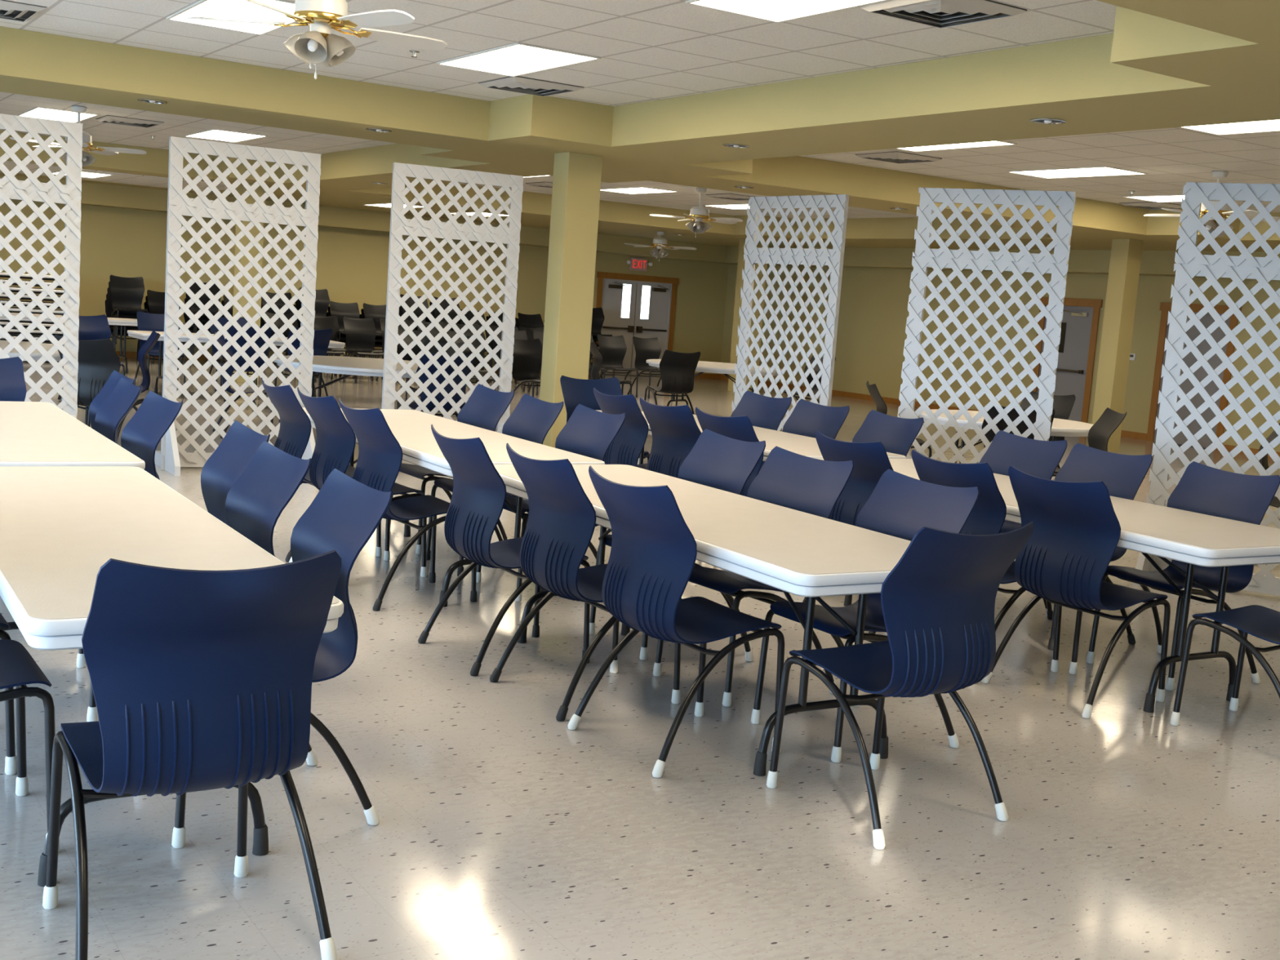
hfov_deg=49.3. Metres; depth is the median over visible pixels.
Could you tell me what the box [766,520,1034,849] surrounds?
chair
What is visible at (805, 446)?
folding table
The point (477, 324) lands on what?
chair
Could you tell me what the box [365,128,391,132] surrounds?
recessed light
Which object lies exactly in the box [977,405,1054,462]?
chair
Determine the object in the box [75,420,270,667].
chair
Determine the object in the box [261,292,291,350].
chair
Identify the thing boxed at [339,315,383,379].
chair
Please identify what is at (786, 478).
chair
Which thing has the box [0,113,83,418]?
lattice screen
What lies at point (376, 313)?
chair
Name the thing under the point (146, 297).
chair
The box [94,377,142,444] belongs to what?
chair
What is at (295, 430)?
chair
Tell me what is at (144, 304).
chair
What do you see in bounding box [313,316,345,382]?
chair
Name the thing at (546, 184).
ceiling vent
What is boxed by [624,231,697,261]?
ceiling fan
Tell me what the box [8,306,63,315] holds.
table
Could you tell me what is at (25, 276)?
table
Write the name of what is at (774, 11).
recessed light
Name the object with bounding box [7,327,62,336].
table
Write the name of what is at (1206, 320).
door
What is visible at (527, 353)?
chair
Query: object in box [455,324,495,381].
chair
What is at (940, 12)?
ceiling vent
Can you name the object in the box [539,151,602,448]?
column
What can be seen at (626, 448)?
chair
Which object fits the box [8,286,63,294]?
table
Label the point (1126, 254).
column
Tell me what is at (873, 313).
wall
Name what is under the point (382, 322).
chair
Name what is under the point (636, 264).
exit sign
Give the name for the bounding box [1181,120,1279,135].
recessed light
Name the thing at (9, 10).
ceiling vent
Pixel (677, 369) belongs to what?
chair
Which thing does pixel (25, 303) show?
table
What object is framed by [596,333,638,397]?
chair
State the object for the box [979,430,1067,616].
chair
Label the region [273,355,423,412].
round table
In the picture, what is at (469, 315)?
chair
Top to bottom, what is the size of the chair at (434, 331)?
0.943 m
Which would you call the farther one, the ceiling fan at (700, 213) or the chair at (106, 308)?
the chair at (106, 308)
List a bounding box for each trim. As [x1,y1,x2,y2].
[0,160,236,191]
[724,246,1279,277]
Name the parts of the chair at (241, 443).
leg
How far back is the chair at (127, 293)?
21.64 m
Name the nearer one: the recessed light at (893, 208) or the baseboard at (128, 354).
the recessed light at (893, 208)
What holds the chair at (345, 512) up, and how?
on the floor
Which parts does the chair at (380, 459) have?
leg, leg, leg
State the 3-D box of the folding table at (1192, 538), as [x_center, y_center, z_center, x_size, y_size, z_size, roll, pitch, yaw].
[1.834,0.435,6.603,0.900,0.740,2.600,0,9,-31]
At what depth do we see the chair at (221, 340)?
12.82 m
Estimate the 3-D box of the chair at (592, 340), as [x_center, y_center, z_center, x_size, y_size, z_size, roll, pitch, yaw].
[-0.869,-1.790,21.632,0.562,0.943,0.604,0,9,-31]
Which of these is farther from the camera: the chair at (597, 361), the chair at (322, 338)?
the chair at (597, 361)
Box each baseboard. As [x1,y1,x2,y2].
[115,351,719,378]
[719,373,1279,458]
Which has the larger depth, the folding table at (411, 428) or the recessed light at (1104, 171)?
the recessed light at (1104, 171)
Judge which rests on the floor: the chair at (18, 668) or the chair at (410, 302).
the chair at (18, 668)
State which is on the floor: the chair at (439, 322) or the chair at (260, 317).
the chair at (439, 322)
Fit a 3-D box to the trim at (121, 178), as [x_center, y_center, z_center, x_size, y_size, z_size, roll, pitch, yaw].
[-8.558,-4.303,19.245,5.700,0.011,2.400,-1,9,-33]
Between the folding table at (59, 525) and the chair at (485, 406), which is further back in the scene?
the chair at (485, 406)
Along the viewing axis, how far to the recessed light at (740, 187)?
14.14 m
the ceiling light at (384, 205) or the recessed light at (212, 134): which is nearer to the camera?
the recessed light at (212, 134)
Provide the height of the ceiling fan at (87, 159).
0.645 m
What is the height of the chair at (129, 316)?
0.943 m
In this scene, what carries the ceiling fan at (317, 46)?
hanging from the ceiling
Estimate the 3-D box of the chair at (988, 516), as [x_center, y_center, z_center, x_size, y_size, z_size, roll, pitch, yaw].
[1.529,0.358,6.235,0.604,0.943,0.562,0,9,-31]
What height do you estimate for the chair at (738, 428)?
0.943 m
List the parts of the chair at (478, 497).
leg, leg, leg, leg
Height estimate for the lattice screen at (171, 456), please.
2.460 m
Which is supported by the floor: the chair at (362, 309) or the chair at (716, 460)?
the chair at (716, 460)
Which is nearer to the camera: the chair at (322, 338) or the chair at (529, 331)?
the chair at (322, 338)
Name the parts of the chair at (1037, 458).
leg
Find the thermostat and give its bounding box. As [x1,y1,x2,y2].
[1129,353,1136,360]
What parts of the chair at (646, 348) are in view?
leg, leg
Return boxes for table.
[0,271,54,280]
[0,279,62,288]
[0,292,60,301]
[0,299,61,308]
[0,312,137,373]
[0,320,63,328]
[0,333,54,342]
[0,340,61,360]
[0,400,145,469]
[0,466,343,886]
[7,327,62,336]
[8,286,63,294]
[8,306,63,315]
[127,329,345,397]
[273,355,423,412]
[302,407,604,606]
[493,464,911,776]
[595,409,906,464]
[645,359,782,406]
[817,458,1279,712]
[918,408,1093,479]
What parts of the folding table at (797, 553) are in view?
leg post, leg post, leg post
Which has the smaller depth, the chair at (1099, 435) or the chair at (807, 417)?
the chair at (807, 417)
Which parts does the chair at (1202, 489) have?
leg, leg, leg, leg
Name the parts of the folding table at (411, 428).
leg post, leg post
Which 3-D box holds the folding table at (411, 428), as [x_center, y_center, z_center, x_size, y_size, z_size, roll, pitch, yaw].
[-1.150,0.106,7.520,0.820,0.740,2.440,0,9,-31]
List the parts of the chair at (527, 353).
leg, leg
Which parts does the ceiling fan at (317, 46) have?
blade, blade, lamp shade, lamp shade, bulb, pull chain, lamp shade, bulb, lamp shade, blade, blade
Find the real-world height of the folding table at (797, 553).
0.740 m
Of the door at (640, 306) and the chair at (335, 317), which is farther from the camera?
the door at (640, 306)
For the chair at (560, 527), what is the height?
0.943 m
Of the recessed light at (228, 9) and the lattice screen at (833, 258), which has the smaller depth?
the recessed light at (228, 9)
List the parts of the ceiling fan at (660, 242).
blade, lamp shade, lamp shade, blade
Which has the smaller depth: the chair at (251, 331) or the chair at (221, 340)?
the chair at (221, 340)
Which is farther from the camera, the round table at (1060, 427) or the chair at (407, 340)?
the chair at (407, 340)
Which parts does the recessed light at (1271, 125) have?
light frame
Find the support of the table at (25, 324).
on the table at (14, 330)
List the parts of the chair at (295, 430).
leg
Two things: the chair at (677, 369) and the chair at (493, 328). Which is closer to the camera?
the chair at (677, 369)
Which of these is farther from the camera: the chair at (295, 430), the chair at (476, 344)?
the chair at (476, 344)
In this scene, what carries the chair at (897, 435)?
on the floor
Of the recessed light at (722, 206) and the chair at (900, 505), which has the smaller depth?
the chair at (900, 505)
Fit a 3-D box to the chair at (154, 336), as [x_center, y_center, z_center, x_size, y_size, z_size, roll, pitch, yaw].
[-4.546,-0.848,12.265,0.604,0.943,0.562,1,8,-24]
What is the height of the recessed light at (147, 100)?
0.016 m
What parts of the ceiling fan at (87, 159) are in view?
blade, blade, lamp shade, blade, lamp shade, blade, blade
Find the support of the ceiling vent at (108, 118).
in the ceiling
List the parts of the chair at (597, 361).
leg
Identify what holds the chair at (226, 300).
on the chair
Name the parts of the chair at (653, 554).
leg, leg, leg, leg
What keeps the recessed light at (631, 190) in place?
in the ceiling
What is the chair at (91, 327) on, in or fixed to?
on the floor
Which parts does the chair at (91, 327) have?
leg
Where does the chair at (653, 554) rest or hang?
on the floor
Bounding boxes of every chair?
[0,356,26,401]
[0,613,17,774]
[0,639,59,853]
[42,549,342,959]
[53,333,143,439]
[57,312,124,399]
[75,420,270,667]
[84,330,160,426]
[86,440,311,721]
[88,369,136,430]
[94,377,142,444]
[104,299,139,360]
[106,287,142,350]
[106,293,139,352]
[108,280,143,344]
[109,275,148,337]
[120,391,182,479]
[133,311,186,390]
[143,302,182,364]
[145,295,184,359]
[146,289,186,349]
[171,468,392,848]
[180,312,220,363]
[184,297,221,359]
[186,293,210,353]
[187,282,226,333]
[187,295,220,347]
[206,316,257,387]
[212,332,279,438]
[213,324,272,403]
[222,294,233,316]
[260,316,288,355]
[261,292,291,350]
[261,297,288,355]
[261,377,382,561]
[265,311,297,366]
[274,326,332,396]
[288,386,426,577]
[295,299,333,355]
[297,298,301,324]
[299,287,337,341]
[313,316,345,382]
[315,315,346,378]
[326,301,365,357]
[326,312,361,356]
[328,306,363,357]
[338,398,476,610]
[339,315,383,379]
[339,317,383,382]
[359,302,386,357]
[359,314,382,357]
[360,308,382,357]
[375,318,408,377]
[375,320,410,381]
[384,383,514,554]
[396,328,428,401]
[396,339,464,413]
[397,352,473,417]
[399,305,417,330]
[400,293,428,330]
[417,321,443,329]
[417,424,590,675]
[420,322,448,342]
[426,393,564,576]
[429,301,453,330]
[433,296,460,331]
[448,329,495,390]
[449,333,499,384]
[453,323,492,382]
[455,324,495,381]
[459,309,493,364]
[476,404,626,601]
[482,324,499,377]
[486,311,502,355]
[486,325,529,387]
[489,443,681,720]
[497,330,537,395]
[511,338,542,396]
[514,326,543,381]
[515,317,519,330]
[517,312,543,328]
[522,328,543,384]
[527,330,543,391]
[560,375,648,462]
[567,465,784,777]
[588,334,604,378]
[589,342,631,394]
[589,428,765,660]
[591,307,612,338]
[592,336,598,344]
[593,387,648,469]
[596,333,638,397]
[626,336,672,399]
[639,397,701,478]
[644,349,700,414]
[653,446,853,706]
[695,406,764,496]
[730,390,791,472]
[751,468,979,762]
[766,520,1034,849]
[782,355,835,404]
[782,399,849,439]
[802,430,893,633]
[852,409,924,456]
[866,380,931,457]
[911,448,1062,671]
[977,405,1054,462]
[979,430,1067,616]
[981,465,1170,718]
[1019,391,1075,468]
[1045,443,1152,650]
[1052,407,1127,476]
[1085,461,1279,690]
[1169,604,1279,725]
[1258,422,1279,470]
[1269,496,1279,520]
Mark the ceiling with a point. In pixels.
(648, 50)
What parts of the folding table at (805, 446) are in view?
leg post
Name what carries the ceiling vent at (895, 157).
in the ceiling
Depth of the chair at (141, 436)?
6.31 m
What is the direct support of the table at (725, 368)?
on the floor
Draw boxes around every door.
[592,271,679,376]
[1031,297,1102,422]
[1146,302,1241,450]
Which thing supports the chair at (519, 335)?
on the floor
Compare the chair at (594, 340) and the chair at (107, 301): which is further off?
the chair at (594, 340)
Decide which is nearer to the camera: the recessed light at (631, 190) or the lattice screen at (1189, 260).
the lattice screen at (1189, 260)
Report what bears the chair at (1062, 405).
on the floor
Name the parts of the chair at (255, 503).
leg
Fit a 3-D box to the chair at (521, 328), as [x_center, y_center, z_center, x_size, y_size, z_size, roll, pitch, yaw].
[-1.732,-2.111,23.652,0.562,0.943,0.604,-1,9,-36]
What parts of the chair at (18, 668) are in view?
leg, leg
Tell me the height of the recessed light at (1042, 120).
0.016 m
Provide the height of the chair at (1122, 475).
0.943 m
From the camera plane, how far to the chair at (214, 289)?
22.28 m
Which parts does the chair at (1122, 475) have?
leg, leg, leg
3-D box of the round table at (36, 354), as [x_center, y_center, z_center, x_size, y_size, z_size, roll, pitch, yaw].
[-5.691,-0.794,12.016,1.800,0.740,1.800,-3,10,-44]
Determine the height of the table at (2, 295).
0.069 m
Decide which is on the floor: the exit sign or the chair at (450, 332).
the chair at (450, 332)
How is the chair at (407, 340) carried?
on the floor
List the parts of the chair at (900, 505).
leg, leg, leg, leg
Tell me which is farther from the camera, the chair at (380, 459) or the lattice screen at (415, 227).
the lattice screen at (415, 227)
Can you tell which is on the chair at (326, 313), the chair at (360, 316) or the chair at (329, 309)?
the chair at (329, 309)
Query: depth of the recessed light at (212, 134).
15.91 m
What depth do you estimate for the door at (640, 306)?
28.11 m
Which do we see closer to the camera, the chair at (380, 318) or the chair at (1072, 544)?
the chair at (1072, 544)
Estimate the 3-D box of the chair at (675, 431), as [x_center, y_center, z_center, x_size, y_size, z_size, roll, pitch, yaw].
[0.317,0.000,8.352,0.604,0.943,0.562,-1,9,-36]
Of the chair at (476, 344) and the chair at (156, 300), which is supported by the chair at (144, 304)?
the chair at (156, 300)
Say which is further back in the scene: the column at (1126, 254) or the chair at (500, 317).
the chair at (500, 317)
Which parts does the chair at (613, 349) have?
leg, leg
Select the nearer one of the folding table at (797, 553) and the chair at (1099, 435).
the folding table at (797, 553)
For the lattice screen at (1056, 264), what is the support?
on the floor
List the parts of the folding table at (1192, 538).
leg post, leg post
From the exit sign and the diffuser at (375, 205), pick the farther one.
the exit sign
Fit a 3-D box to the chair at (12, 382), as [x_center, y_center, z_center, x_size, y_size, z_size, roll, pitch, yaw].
[-3.650,-0.201,7.728,0.562,0.943,0.604,-1,9,-33]
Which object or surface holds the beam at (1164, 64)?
attached to the wall at (873, 313)
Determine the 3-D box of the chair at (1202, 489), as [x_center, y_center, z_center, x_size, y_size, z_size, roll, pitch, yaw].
[2.473,0.411,6.345,0.604,0.943,0.562,0,8,-30]
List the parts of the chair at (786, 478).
leg, leg, leg, leg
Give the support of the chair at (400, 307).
on the chair
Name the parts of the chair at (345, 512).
leg, leg, leg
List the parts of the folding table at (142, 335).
leg post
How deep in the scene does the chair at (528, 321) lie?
25.76 m
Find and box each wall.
[0,199,728,373]
[720,263,1279,452]
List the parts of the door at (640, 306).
lite frame, lite frame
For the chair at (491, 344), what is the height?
0.943 m
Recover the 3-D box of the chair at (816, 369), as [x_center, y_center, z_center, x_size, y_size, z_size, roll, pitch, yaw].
[2.252,-1.214,18.867,0.604,0.943,0.562,-1,9,-33]
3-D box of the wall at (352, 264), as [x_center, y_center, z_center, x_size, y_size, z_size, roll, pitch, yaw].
[-7.350,-3.543,23.422,21.660,3.048,0.200,-1,9,-33]
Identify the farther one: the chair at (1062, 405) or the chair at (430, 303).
the chair at (430, 303)
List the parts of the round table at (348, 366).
leg post, leg post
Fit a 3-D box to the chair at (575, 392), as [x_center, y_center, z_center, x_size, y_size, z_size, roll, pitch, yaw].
[-0.259,-0.249,9.978,0.562,0.943,0.604,-1,9,-33]
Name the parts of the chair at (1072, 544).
leg, leg, leg, leg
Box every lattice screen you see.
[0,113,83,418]
[154,136,321,475]
[381,162,523,465]
[731,194,848,431]
[897,187,1075,463]
[1133,182,1279,595]
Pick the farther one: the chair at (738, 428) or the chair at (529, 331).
the chair at (529, 331)
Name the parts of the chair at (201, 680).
leg, leg, leg, leg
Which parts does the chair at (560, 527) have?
leg, leg, leg, leg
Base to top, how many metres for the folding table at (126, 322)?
0.740 m
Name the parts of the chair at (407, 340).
leg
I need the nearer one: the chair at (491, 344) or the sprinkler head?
the sprinkler head
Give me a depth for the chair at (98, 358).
10.74 m
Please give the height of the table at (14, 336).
0.069 m
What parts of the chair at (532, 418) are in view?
leg, leg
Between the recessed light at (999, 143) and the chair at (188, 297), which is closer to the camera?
the recessed light at (999, 143)
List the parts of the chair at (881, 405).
leg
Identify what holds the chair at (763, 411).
on the floor
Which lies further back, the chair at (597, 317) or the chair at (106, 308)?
the chair at (597, 317)
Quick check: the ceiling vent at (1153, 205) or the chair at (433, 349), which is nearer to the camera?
the chair at (433, 349)
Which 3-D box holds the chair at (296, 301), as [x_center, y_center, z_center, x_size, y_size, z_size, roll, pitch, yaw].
[-5.450,-2.530,23.314,0.562,0.943,0.604,-1,9,-35]
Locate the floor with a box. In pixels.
[0,357,1279,959]
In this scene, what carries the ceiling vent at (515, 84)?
in the ceiling
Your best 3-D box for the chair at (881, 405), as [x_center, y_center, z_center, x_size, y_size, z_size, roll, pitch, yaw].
[2.274,-0.380,12.387,0.604,0.943,0.562,4,7,1]
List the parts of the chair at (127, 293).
leg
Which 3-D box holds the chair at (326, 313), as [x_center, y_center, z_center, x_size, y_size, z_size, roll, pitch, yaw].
[-5.055,-2.367,23.805,0.562,0.943,0.604,0,8,-30]
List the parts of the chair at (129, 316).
leg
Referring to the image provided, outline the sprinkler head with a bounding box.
[408,49,419,57]
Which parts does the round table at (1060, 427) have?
leg post, leg post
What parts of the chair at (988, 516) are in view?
leg, leg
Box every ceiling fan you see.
[9,105,146,166]
[186,0,447,79]
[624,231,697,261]
[649,187,742,237]
[1143,170,1279,237]
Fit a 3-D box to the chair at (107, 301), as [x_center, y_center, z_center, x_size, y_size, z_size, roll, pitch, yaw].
[-8.023,-2.413,21.760,0.562,0.943,0.604,0,9,-32]
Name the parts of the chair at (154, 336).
leg, leg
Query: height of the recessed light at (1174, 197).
0.010 m
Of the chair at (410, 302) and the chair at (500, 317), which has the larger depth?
the chair at (500, 317)
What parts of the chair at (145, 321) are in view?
leg, leg, leg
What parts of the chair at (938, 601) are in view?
leg, leg, leg, leg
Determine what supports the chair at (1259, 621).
on the floor
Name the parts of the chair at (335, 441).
leg, leg, leg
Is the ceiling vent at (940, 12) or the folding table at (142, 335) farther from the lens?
the folding table at (142, 335)
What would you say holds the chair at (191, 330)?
on the chair at (184, 313)
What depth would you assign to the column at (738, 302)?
25.03 m
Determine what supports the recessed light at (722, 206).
in the ceiling
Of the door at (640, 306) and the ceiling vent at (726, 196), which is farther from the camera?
the door at (640, 306)
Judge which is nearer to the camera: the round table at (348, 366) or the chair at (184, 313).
the round table at (348, 366)
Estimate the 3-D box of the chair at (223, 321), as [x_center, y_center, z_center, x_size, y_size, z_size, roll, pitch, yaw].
[-5.229,-1.625,17.934,0.562,0.943,0.604,-1,9,-33]
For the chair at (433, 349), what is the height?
0.943 m
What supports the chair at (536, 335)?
on the floor
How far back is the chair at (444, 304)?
24.62 m
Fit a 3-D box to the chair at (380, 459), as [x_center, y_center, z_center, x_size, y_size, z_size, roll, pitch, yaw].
[-1.143,0.098,6.784,0.604,0.943,0.562,-1,9,-35]
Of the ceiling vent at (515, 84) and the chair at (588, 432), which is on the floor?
the chair at (588, 432)
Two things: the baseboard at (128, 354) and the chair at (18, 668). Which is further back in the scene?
the baseboard at (128, 354)
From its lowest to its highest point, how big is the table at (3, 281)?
0.069 m
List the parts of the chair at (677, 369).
leg, leg, leg, leg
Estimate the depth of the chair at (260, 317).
23.08 m
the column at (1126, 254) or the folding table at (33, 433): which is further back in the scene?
the column at (1126, 254)
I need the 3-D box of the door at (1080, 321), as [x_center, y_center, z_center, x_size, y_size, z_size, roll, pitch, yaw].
[6.633,-1.826,21.820,0.308,2.020,1.220,-1,9,-33]
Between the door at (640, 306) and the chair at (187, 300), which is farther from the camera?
the door at (640, 306)
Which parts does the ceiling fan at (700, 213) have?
blade, lamp shade, lamp shade, lamp shade, blade, blade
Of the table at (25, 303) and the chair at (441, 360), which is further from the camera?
the table at (25, 303)
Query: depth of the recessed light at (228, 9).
8.37 m
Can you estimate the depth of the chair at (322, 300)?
23.36 m
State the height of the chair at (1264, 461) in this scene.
0.943 m
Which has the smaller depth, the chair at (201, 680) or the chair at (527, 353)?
the chair at (201, 680)
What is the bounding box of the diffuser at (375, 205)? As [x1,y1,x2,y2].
[369,204,423,207]
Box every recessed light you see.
[17,106,98,122]
[137,98,167,103]
[165,0,296,35]
[183,128,267,142]
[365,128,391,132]
[370,182,387,184]
[435,42,600,76]
[600,186,678,194]
[684,0,888,22]
[703,203,749,208]
[722,143,750,147]
[733,186,754,188]
[888,207,908,209]
[898,140,1017,151]
[1006,165,1147,178]
[1029,117,1066,124]
[1123,194,1184,202]
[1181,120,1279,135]
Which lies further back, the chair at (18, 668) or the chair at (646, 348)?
the chair at (646, 348)
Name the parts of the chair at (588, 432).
leg, leg, leg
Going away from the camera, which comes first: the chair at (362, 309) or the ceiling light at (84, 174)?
the ceiling light at (84, 174)
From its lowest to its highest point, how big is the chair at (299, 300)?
0.943 m
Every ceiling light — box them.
[52,170,113,177]
[363,203,423,208]
[449,211,508,216]
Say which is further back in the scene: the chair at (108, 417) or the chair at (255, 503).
the chair at (108, 417)
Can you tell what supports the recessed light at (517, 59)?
in the ceiling
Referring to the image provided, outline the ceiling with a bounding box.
[0,0,1279,219]
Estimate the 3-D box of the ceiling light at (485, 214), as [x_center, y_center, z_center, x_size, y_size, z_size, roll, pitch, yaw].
[-2.610,-4.333,22.754,0.606,0.010,1.214,-1,9,-33]
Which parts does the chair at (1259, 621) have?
leg, leg, leg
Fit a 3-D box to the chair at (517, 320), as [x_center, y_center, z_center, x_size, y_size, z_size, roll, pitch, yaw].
[-1.982,-2.489,25.684,0.562,0.943,0.604,-1,9,-36]
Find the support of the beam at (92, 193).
attached to the wall at (352, 264)
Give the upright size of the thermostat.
0.100 m
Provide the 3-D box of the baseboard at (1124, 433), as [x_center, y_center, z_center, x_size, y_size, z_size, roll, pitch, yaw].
[9.076,-0.200,18.064,0.015,0.100,27.400,-1,9,-33]
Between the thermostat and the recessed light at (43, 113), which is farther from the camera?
the thermostat
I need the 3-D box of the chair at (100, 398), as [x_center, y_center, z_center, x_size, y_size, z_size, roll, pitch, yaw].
[-2.961,-0.090,7.247,0.604,0.943,0.562,-1,9,-33]
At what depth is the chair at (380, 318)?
22.39 m
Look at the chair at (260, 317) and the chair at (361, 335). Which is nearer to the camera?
the chair at (361, 335)
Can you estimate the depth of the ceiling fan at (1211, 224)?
12.67 m
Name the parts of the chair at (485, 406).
leg, leg, leg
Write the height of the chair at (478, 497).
0.943 m
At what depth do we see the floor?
4.23 m
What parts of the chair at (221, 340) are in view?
leg, leg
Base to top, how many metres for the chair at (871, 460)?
0.943 m
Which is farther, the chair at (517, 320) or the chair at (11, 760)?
the chair at (517, 320)
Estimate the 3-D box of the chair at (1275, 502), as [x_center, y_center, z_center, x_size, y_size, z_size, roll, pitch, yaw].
[4.485,0.119,9.728,0.604,0.943,0.562,10,9,38]
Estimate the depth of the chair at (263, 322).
23.03 m
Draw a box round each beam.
[0,0,1279,251]
[0,173,737,264]
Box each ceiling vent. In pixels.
[0,0,46,22]
[95,115,164,128]
[478,75,583,96]
[525,182,552,188]
[705,193,752,200]
[855,151,942,163]
[857,0,1026,28]
[1119,201,1182,209]
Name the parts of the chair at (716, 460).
leg, leg, leg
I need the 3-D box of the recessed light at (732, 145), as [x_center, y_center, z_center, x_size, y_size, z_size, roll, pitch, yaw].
[0.730,-2.528,10.577,0.210,0.016,0.210,-1,9,-33]
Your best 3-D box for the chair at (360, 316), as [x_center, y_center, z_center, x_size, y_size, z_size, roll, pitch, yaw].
[-4.552,-2.373,24.131,0.562,0.943,0.604,-1,9,-32]
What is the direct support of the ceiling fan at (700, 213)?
hanging from the ceiling
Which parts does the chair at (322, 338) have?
leg, leg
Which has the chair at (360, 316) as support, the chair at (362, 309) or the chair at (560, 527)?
the chair at (362, 309)
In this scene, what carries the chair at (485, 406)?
on the floor
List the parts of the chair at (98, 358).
leg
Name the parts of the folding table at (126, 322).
under rail, leg post, leg post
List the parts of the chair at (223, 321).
leg, leg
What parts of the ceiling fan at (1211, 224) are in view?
blade, blade, lamp shade, bulb, lamp shade, blade, blade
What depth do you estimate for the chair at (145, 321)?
17.52 m
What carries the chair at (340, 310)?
on the chair at (329, 309)
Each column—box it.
[231,182,265,382]
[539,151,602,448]
[727,239,768,391]
[1091,239,1142,451]
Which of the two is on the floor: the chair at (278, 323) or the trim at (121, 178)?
the chair at (278, 323)
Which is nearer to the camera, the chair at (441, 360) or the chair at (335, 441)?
the chair at (335, 441)
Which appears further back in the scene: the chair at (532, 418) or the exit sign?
the exit sign
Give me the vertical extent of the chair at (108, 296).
0.943 m
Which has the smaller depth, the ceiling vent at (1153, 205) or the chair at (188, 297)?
the ceiling vent at (1153, 205)
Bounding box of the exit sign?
[626,257,652,271]

